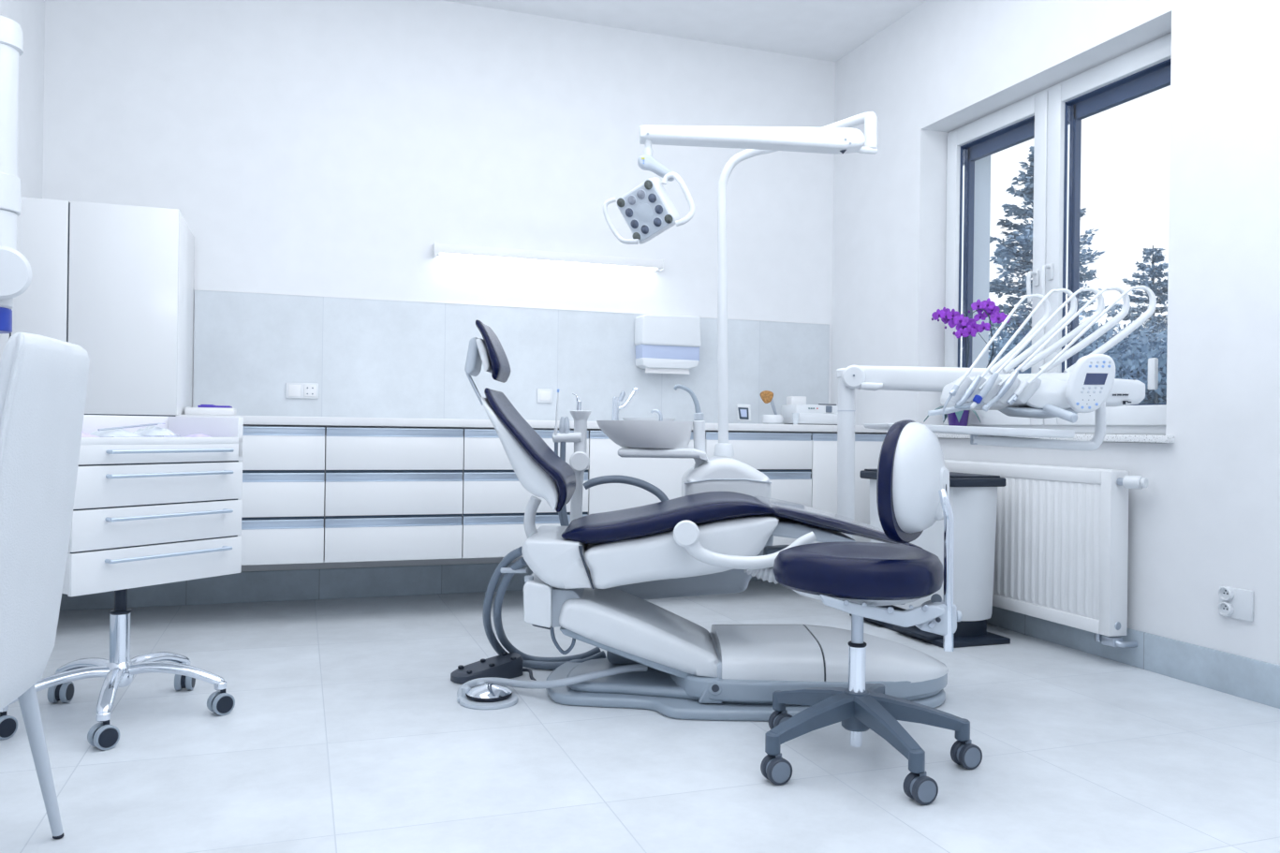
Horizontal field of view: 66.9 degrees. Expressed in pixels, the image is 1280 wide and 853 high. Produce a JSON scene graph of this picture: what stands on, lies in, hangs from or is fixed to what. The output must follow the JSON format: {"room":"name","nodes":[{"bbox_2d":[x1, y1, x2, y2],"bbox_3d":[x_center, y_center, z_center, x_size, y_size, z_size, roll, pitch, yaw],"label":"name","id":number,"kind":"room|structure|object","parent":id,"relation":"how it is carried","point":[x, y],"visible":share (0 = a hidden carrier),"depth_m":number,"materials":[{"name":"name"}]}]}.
{"room":"dental clinic","nodes":[
{"label":"dental clinic","id":0,"kind":"room"},
{"bbox_2d":[0,0,44,198],"bbox_3d":[-1.645,-0.666,1.189,0.150,2.990,6.539,1,0,-19],"label":"wall","id":1,"kind":"structure","parent":0,"point":[29,14],"depth_m":4.10,"materials":[{"name":"paint"}]},
{"bbox_2d":[0,14,32,333],"bbox_3d":[-2.127,-0.833,3.184,0.259,1.040,0.223,1,0,-19],"label":"machine","id":2,"kind":"object","parent":1,"relation":"attached to","point":[16,274],"visible":1,"depth_m":3.17,"materials":[{"name":"white plastic"}]},
{"bbox_2d":[42,0,835,572],"bbox_3d":[-0.805,-0.599,5.056,4.599,3.090,0.200,1,0,-19],"label":"wall","id":3,"kind":"structure","parent":0,"point":[303,147],"depth_m":4.86,"materials":[{"name":"paint"}]},
{"bbox_2d":[0,196,194,416],"bbox_3d":[-2.263,-0.159,4.094,0.620,1.443,0.626,1,0,-19],"label":"upper cabinet","id":4,"kind":"object","parent":3,"relation":"attached to","point":[114,282],"visible":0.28,"depth_m":3.83,"materials":[{"name":"white laminate"}]},
{"bbox_2d":[237,425,325,565],"bbox_3d":[-1.704,0.283,4.291,0.571,0.576,0.627,1,0,-19],"label":"base cabinet","id":5,"kind":"object","parent":3,"relation":"attached to","point":[283,498],"visible":0.54,"depth_m":4.04,"materials":[{"name":"white laminate"}]},
{"bbox_2d":[176,414,887,432],"bbox_3d":[-0.378,-0.009,4.754,3.375,0.036,0.636,1,0,-19],"label":"countertop","id":6,"kind":"structure","parent":5,"relation":"on","point":[247,419],"depth_m":4.24,"materials":[{"name":"white laminate"}]},
{"bbox_2d":[184,404,236,415],"bbox_3d":[-1.860,-0.071,4.201,0.195,0.047,0.160,1,0,-19],"label":"storage box","id":7,"kind":"object","parent":6,"relation":"on","point":[202,409],"visible":0.98,"depth_m":4.13,"materials":[{"name":"white plastic"}]},
{"bbox_2d":[611,386,638,420],"bbox_3d":[-0.075,-0.111,4.870,0.137,0.178,0.036,1,0,-19],"label":"tap","id":8,"kind":"object","parent":6,"relation":"on","point":[616,406],"visible":0.97,"depth_m":4.85,"materials":[{"name":"silver metal"}]},
{"bbox_2d":[621,417,675,421],"bbox_3d":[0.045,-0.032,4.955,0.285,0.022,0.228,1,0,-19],"label":"basin","id":9,"kind":"object","parent":6,"relation":"in","point":[625,419],"visible":0.5,"depth_m":4.86,"materials":[{"name":"white ceramic"}]},
{"bbox_2d":[735,404,750,421],"bbox_3d":[0.543,-0.072,5.065,0.078,0.089,0.028,1,0,-19],"label":"timer","id":10,"kind":"object","parent":6,"relation":"on","point":[743,411],"visible":1,"depth_m":5.05,"materials":[{"name":"white plastic"}]},
{"bbox_2d":[762,414,783,424],"bbox_3d":[0.702,-0.036,5.122,0.116,0.050,0.116,1,0,-19],"label":"round pot","id":11,"kind":"object","parent":6,"relation":"on","point":[766,419],"visible":0.93,"depth_m":5.08,"materials":[{"name":"white plastic"}]},
{"bbox_2d":[760,390,777,414],"bbox_3d":[0.684,-0.109,5.116,0.110,0.160,0.024,1,0,-19],"label":"brush","id":12,"kind":"object","parent":11,"relation":"in","point":[767,396],"visible":0.92,"depth_m":5.10,"materials":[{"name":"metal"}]},
{"bbox_2d":[792,412,799,424],"bbox_3d":[0.806,-0.041,5.021,0.038,0.060,0.038,1,0,-19],"label":"clear cup","id":13,"kind":"object","parent":6,"relation":"on","point":[795,416],"visible":0.91,"depth_m":5.01,"materials":[{"name":"clear plastic"}]},
{"bbox_2d":[780,396,838,425],"bbox_3d":[0.936,-0.084,5.189,0.315,0.152,0.190,1,0,-19],"label":"machine","id":14,"kind":"object","parent":6,"relation":"on","point":[820,414],"visible":0.84,"depth_m":5.11,"materials":[{"name":"white plastic"}]},
{"bbox_2d":[285,382,318,398],"bbox_3d":[-1.621,-0.172,4.647,0.146,0.074,0.014,1,0,-19],"label":"wall socket","id":15,"kind":"object","parent":3,"relation":"attached to","point":[301,390],"visible":1,"depth_m":4.64,"materials":[{"name":"white plastic"}]},
{"bbox_2d":[323,426,463,562],"bbox_3d":[-1.160,0.290,4.482,0.580,0.576,0.627,1,0,-19],"label":"base cabinet","id":16,"kind":"object","parent":3,"relation":"attached to","point":[392,493],"visible":0.97,"depth_m":4.19,"materials":[{"name":"white laminate"}]},
{"bbox_2d":[59,562,773,610],"bbox_3d":[-0.795,0.774,4.952,3.987,0.145,0.012,1,0,-19],"label":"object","id":17,"kind":"structure","parent":3,"relation":"attached to","point":[302,584],"depth_m":4.67,"materials":[{"name":"tile"}]},
{"bbox_2d":[192,289,829,424],"bbox_3d":[-0.490,-0.311,5.056,3.356,0.603,0.010,1,0,-19],"label":"backsplash","id":18,"kind":"structure","parent":3,"relation":"attached to","point":[366,358],"depth_m":4.89,"materials":[{"name":"tile"}]},
{"bbox_2d":[194,288,829,324],"bbox_3d":[-0.485,-0.615,5.056,3.356,0.005,0.012,1,0,-19],"label":"trim","id":19,"kind":"structure","parent":3,"relation":"attached to","point":[195,288],"depth_m":4.93,"materials":[{"name":"white"}]},
{"bbox_2d":[461,427,588,558],"bbox_3d":[-0.612,0.298,4.675,0.577,0.576,0.627,1,0,-19],"label":"base cabinet","id":20,"kind":"object","parent":3,"relation":"attached to","point":[494,500],"visible":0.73,"depth_m":4.33,"materials":[{"name":"white laminate"}]},
{"bbox_2d":[537,388,552,402],"bbox_3d":[-0.495,-0.159,5.042,0.081,0.073,0.014,1,0,-19],"label":"light switch","id":21,"kind":"object","parent":3,"relation":"attached to","point":[544,395],"visible":1,"depth_m":5.04,"materials":[{"name":"white plastic"}]},
{"bbox_2d":[432,241,664,271],"bbox_3d":[-0.455,-0.872,5.030,1.217,0.066,0.077,1,0,-19],"label":"wall light","id":22,"kind":"object","parent":3,"relation":"attached to","point":[441,249],"visible":1,"depth_m":4.99,"materials":[{"name":"white plastic"}]},
{"bbox_2d":[439,252,657,270],"bbox_3d":[-0.456,-0.853,5.027,1.150,0.006,0.052,1,0,-19],"label":"diffuser","id":23,"kind":"object","parent":22,"relation":"attached to","point":[512,257],"depth_m":5.01,"materials":[{"name":"white plastic"}]},
{"bbox_2d":[570,428,706,514],"bbox_3d":[-0.064,0.306,4.868,0.582,0.576,0.627,1,0,-19],"label":"base cabinet","id":24,"kind":"object","parent":3,"relation":"attached to","point":[666,474],"visible":0.41,"depth_m":4.53,"materials":[{"name":"white laminate"}]},
{"bbox_2d":[634,314,701,374],"bbox_3d":[0.149,-0.439,5.206,0.341,0.312,0.129,1,0,-19],"label":"dispenser","id":25,"kind":"object","parent":3,"relation":"attached to","point":[664,344],"visible":1,"depth_m":5.15,"materials":[{"name":"white plastic"}]},
{"bbox_2d":[645,367,689,374],"bbox_3d":[0.147,-0.312,5.171,0.253,0.058,0.004,1,0,-19],"label":"paper towel","id":26,"kind":"object","parent":25,"relation":"hanging from","point":[656,370],"depth_m":5.16,"materials":[{"name":"white paper"}]},
{"bbox_2d":[705,430,812,545],"bbox_3d":[0.486,0.314,5.061,0.580,0.576,0.627,1,0,-19],"label":"base cabinet","id":27,"kind":"object","parent":3,"relation":"attached to","point":[785,458],"visible":0.35,"depth_m":4.81,"materials":[{"name":"white laminate"}]},
{"bbox_2d":[786,431,886,544],"bbox_3d":[0.969,0.321,5.230,0.438,0.576,0.627,1,0,-19],"label":"base cabinet","id":28,"kind":"object","parent":3,"relation":"attached to","point":[867,446],"visible":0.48,"depth_m":4.91,"materials":[{"name":"white laminate"}]},
{"bbox_2d":[0,580,1279,852],"bbox_3d":[0.150,0.905,1.825,4.299,0.100,6.539,1,0,-19],"label":"floor","id":29,"kind":"structure","parent":0,"point":[346,729],"depth_m":2.49,"materials":[{"name":"tile"}]},
{"bbox_2d":[0,332,89,838],"bbox_3d":[-1.309,0.336,1.717,0.524,0.996,0.452,1,0,-15],"label":"chair","id":30,"kind":"object","parent":29,"relation":"on","point":[44,379],"visible":1,"depth_m":1.71,"materials":[{"name":"white plastic"}]},
{"bbox_2d":[0,414,243,750],"bbox_3d":[-1.472,0.401,2.792,0.587,0.866,0.628,1,0,0],"label":"cart","id":31,"kind":"object","parent":29,"relation":"on","point":[147,511],"visible":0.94,"depth_m":2.71,"materials":[{"name":"white paint"}]},
{"bbox_2d":[81,431,99,437],"bbox_3d":[-1.488,0.022,2.576,0.070,0.021,0.080,1,0,30],"label":"wrapper","id":32,"kind":"object","parent":31,"relation":"on","point":[83,434],"visible":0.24,"depth_m":2.57,"materials":[{"name":"white plastic"}]},
{"bbox_2d":[89,428,148,437],"bbox_3d":[-1.471,0.019,2.705,0.120,0.027,0.130,1,0,13],"label":"pouch","id":33,"kind":"object","parent":31,"relation":"on","point":[117,433],"visible":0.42,"depth_m":2.67,"materials":[{"name":"white plastic"}]},
{"bbox_2d":[97,422,164,430],"bbox_3d":[-1.432,0.001,2.739,0.022,0.025,0.219,1,0,19],"label":"mirror","id":34,"kind":"object","parent":31,"relation":"on","point":[151,424],"visible":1,"depth_m":2.73,"materials":[{"name":"metal"}]},
{"bbox_2d":[132,425,180,437],"bbox_3d":[-1.432,0.014,2.851,0.110,0.039,0.120,1,0,-4],"label":"pouch","id":35,"kind":"object","parent":31,"relation":"on","point":[153,431],"visible":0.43,"depth_m":2.81,"materials":[{"name":"white plastic"}]},
{"bbox_2d":[80,414,243,456],"bbox_3d":[-1.479,0.030,2.791,0.360,0.124,0.507,1,0,30],"label":"tray","id":36,"kind":"object","parent":31,"relation":"on","point":[226,433],"depth_m":2.85,"materials":[{"name":"white paint"}]},
{"bbox_2d":[183,433,211,437],"bbox_3d":[-1.318,0.028,2.888,0.083,0.014,0.092,1,0,-19],"label":"wrapper","id":37,"kind":"object","parent":31,"relation":"on","point":[198,434],"visible":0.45,"depth_m":2.86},
{"bbox_2d":[450,652,536,684],"bbox_3d":[-0.478,0.822,3.274,0.309,0.081,0.186,1,0,0],"label":"switch","id":38,"kind":"object","parent":29,"relation":"on","point":[507,666],"visible":0.9,"depth_m":3.25,"materials":[{"name":"grey plastic"}]},
{"bbox_2d":[456,663,647,709],"bbox_3d":[-0.278,0.808,3.005,0.603,0.131,0.222,1,0,0],"label":"foot pedal","id":39,"kind":"object","parent":29,"relation":"on","point":[490,693],"visible":1,"depth_m":2.97,"materials":[{"name":"grey plastic"}]},
{"bbox_2d":[464,319,948,720],"bbox_3d":[0.212,0.303,3.122,1.552,1.250,0.703,1,0,0],"label":"dental chair","id":40,"kind":"object","parent":29,"relation":"on","point":[729,672],"visible":0.93,"depth_m":2.91,"materials":[{"name":"grey plastic"}]},
{"bbox_2d":[475,319,510,382],"bbox_3d":[-0.474,-0.239,3.120,0.086,0.187,0.290,1,0,0],"label":"cushion","id":41,"kind":"object","parent":40,"relation":"on","point":[490,352],"depth_m":3.01,"materials":[{"name":"blue leather"}]},
{"bbox_2d":[484,387,575,512],"bbox_3d":[-0.350,0.072,3.120,0.266,0.377,0.500,1,0,0],"label":"backrest cushion","id":42,"kind":"object","parent":40,"relation":"on","point":[540,471],"depth_m":2.91,"materials":[{"name":"blue leather"}]},
{"bbox_2d":[552,384,773,599],"bbox_3d":[0.079,0.233,3.550,0.784,0.771,0.399,1,0,0],"label":"dental spittoon unit","id":43,"kind":"object","parent":40,"relation":"attached to","point":[660,438],"visible":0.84,"depth_m":3.40,"materials":[{"name":"white plastic"}]},
{"bbox_2d":[596,420,692,448],"bbox_3d":[0.017,0.028,3.500,0.350,0.096,0.298,1,0,0],"label":"bowl","id":44,"kind":"object","parent":43,"relation":"on","point":[625,434],"depth_m":3.39,"materials":[{"name":"white ceramic"}]},
{"bbox_2d":[603,111,877,456],"bbox_3d":[0.340,-0.473,3.201,0.668,1.165,0.672,1,0,45],"label":"light","id":45,"kind":"object","parent":43,"relation":"on","point":[647,209],"visible":1,"depth_m":3.13,"materials":[{"name":"white plastic"}]},
{"bbox_2d":[561,491,775,544],"bbox_3d":[0.088,0.292,3.120,0.648,0.145,0.500,1,0,0],"label":"seat cushion","id":46,"kind":"object","parent":40,"relation":"on","point":[720,517],"depth_m":2.89,"materials":[{"name":"blue leather"}]},
{"bbox_2d":[754,497,922,548],"bbox_3d":[0.622,0.311,3.120,0.483,0.137,0.460,1,0,0],"label":"cushion","id":47,"kind":"object","parent":40,"relation":"on","point":[779,518],"depth_m":2.93,"materials":[{"name":"blue leather"}]},
{"bbox_2d":[836,285,1156,538],"bbox_3d":[1.053,0.037,3.120,1.055,0.955,0.808,1,0,0],"label":"dental instrument unit","id":48,"kind":"object","parent":40,"relation":"attached to","point":[1089,385],"visible":0.96,"depth_m":2.97,"materials":[{"name":"white plastic"}]},
{"bbox_2d":[863,423,1074,438],"bbox_3d":[0.973,0.012,2.910,0.536,0.035,0.300,1,0,0],"label":"tray","id":49,"kind":"object","parent":48,"relation":"on","point":[975,432],"depth_m":2.76,"materials":[{"name":"white plastic"}]},
{"bbox_2d":[970,400,1106,450],"bbox_3d":[1.225,-0.005,2.981,0.394,0.155,0.161,1,0,-19],"label":"tray","id":50,"kind":"object","parent":48,"relation":"on","point":[1016,409],"depth_m":2.97,"materials":[{"name":"grey plastic"}]},
{"bbox_2d":[760,419,982,805],"bbox_3d":[0.584,0.422,2.509,0.575,0.879,0.630,1,0,0],"label":"stool","id":51,"kind":"object","parent":29,"relation":"on","point":[854,578],"visible":1,"depth_m":2.33,"materials":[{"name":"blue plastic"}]},
{"bbox_2d":[772,541,943,600],"bbox_3d":[0.562,0.363,2.481,0.434,0.096,0.429,1,0,0],"label":"seat cushion","id":52,"kind":"object","parent":51,"relation":"on","point":[839,570],"depth_m":2.33,"materials":[{"name":"blue leather"}]},
{"bbox_2d":[876,419,923,543],"bbox_3d":[0.663,0.137,2.429,0.041,0.307,0.360,1,0,32],"label":"backrest cushion","id":53,"kind":"object","parent":51,"relation":"on","point":[900,467],"depth_m":2.29,"materials":[{"name":"blue leather"}]},
{"bbox_2d":[849,469,1010,647],"bbox_3d":[1.218,0.534,4.174,0.350,0.676,0.695,1,0,-19],"label":"pedal bin","id":54,"kind":"object","parent":29,"relation":"on","point":[973,497],"visible":0.53,"depth_m":3.90,"materials":[{"name":"white plastic"}]},
{"bbox_2d":[443,0,926,61],"bbox_3d":[0.300,-2.183,1.974,4.599,0.100,6.739,1,0,-19],"label":"ceiling","id":55,"kind":"structure","parent":0,"point":[827,30],"depth_m":5.04,"materials":[{"name":"paint"}]},
{"bbox_2d":[971,155,990,367],"bbox_3d":[2.322,-0.514,3.146,0.161,3.600,7.600,1,0,-19],"label":"wall","id":56,"kind":"structure","parent":0,"point":[982,167],"depth_m":4.88,"materials":[{"name":"white paint"}]},
{"bbox_2d":[830,0,1279,665],"bbox_3d":[2.372,-0.559,2.601,0.369,3.090,6.539,1,0,-19],"label":"wall","id":57,"kind":"structure","parent":0,"point":[1207,517],"depth_m":3.44,"materials":[{"name":"paint"}]},
{"bbox_2d":[944,459,1148,647],"bbox_3d":[1.562,0.481,4.129,0.117,0.647,1.447,1,0,-19],"label":"radiator","id":58,"kind":"object","parent":57,"relation":"attached to","point":[1061,551],"visible":0.62,"depth_m":3.74,"materials":[{"name":"metal"}]},
{"bbox_2d":[944,459,1125,470],"bbox_3d":[1.536,0.161,4.175,0.067,0.006,1.322,1,0,-19],"label":"grille","id":59,"kind":"object","parent":58,"relation":"attached to","point":[1000,466],"depth_m":4.04,"materials":[{"name":"metal"}]},
{"bbox_2d":[933,432,1174,442],"bbox_3d":[1.682,0.043,4.158,0.188,0.028,1.540,1,0,-19],"label":"windowsill","id":60,"kind":"structure","parent":57,"relation":"attached to","point":[1143,438],"depth_m":3.60,"materials":[{"name":"stone"}]},
{"bbox_2d":[923,297,1010,426],"bbox_3d":[1.501,-0.281,4.548,0.296,0.615,0.508,1,0,2],"label":"potted orchid","id":61,"kind":"object","parent":60,"relation":"on","point":[965,327],"visible":0.94,"depth_m":4.53,"materials":[{"name":"purple plant"}]},
{"bbox_2d":[943,32,1171,435],"bbox_3d":[1.789,-0.726,4.196,0.153,1.512,1.475,1,0,-19],"label":"window","id":62,"kind":"structure","parent":57,"relation":"in","point":[1053,115],"depth_m":4.17,"materials":[{"name":"white plastic"}]},
{"bbox_2d":[986,605,1279,708],"bbox_3d":[2.175,0.817,2.530,0.012,0.133,6.527,1,0,-19],"label":"baseboard","id":63,"kind":"structure","parent":57,"relation":"attached to","point":[1257,681],"depth_m":3.38,"materials":[{"name":"tile"}]},
{"bbox_2d":[1218,585,1253,621],"bbox_3d":[1.945,0.578,3.171,0.028,0.102,0.120,1,0,-19],"label":"wall socket","id":64,"kind":"object","parent":57,"relation":"attached to","point":[1237,603],"visible":1,"depth_m":3.17,"materials":[{"name":"white plastic"}]},
{"bbox_2d":[1218,601,1234,616],"bbox_3d":[1.931,0.602,3.195,0.018,0.048,0.048,1,0,-19],"label":"socket","id":65,"kind":"object","parent":64,"relation":"attached to","point":[1225,608],"depth_m":3.19,"materials":[{"name":"white plastic"}]},
{"bbox_2d":[1218,586,1234,601],"bbox_3d":[1.932,0.551,3.195,0.018,0.048,0.048,1,0,-19],"label":"socket","id":66,"kind":"object","parent":64,"relation":"attached to","point":[1225,593],"depth_m":3.19,"materials":[{"name":"white plastic"}]},
{"label":"outside","id":67,"kind":"structure","parent":0,"visible":0},
{"bbox_3d":[23.214,1.557,29.361,56.692,0.100,80.000,1,0,-19],"label":"ground","id":68,"kind":"structure","parent":67,"visible":0},
{"bbox_2d":[988,311,1095,373],"bbox_3d":[5.684,-0.263,14.417,2.991,3.046,2.439,1,0,-22],"label":"bush","id":69,"kind":"object","parent":68,"relation":"on","point":[1004,340],"visible":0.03,"depth_m":14.12,"materials":[{"name":"green plant"}]},
{"bbox_2d":[988,146,1121,358],"bbox_3d":[8.255,-2.290,19.913,4.226,7.159,4.536,1,0,13],"label":"spruce tree","id":70,"kind":"object","parent":68,"relation":"on","point":[1004,254],"visible":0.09,"depth_m":19.86,"materials":[{"name":"green plant"}]},
{"bbox_2d":[993,313,1166,373],"bbox_3d":[5.388,-0.075,11.410,2.264,2.652,2.309,1,0,-19],"label":"bush","id":71,"kind":"object","parent":68,"relation":"on","point":[1150,326],"visible":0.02,"depth_m":11.15,"materials":[{"name":"green plant"}]},
{"bbox_2d":[1078,317,1167,404],"bbox_3d":[4.662,0.114,8.782,1.849,2.245,1.975,1,0,-22],"label":"bush","id":72,"kind":"object","parent":68,"relation":"on","point":[1133,361],"visible":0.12,"depth_m":8.40,"materials":[{"name":"green plant"}]},
{"bbox_2d":[1105,245,1168,345],"bbox_3d":[13.735,-1.745,26.106,3.664,6.237,3.542,1,0,11],"label":"spruce tree","id":73,"kind":"object","parent":68,"relation":"on","point":[1155,272],"visible":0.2,"depth_m":25.88,"materials":[{"name":"green plant"}]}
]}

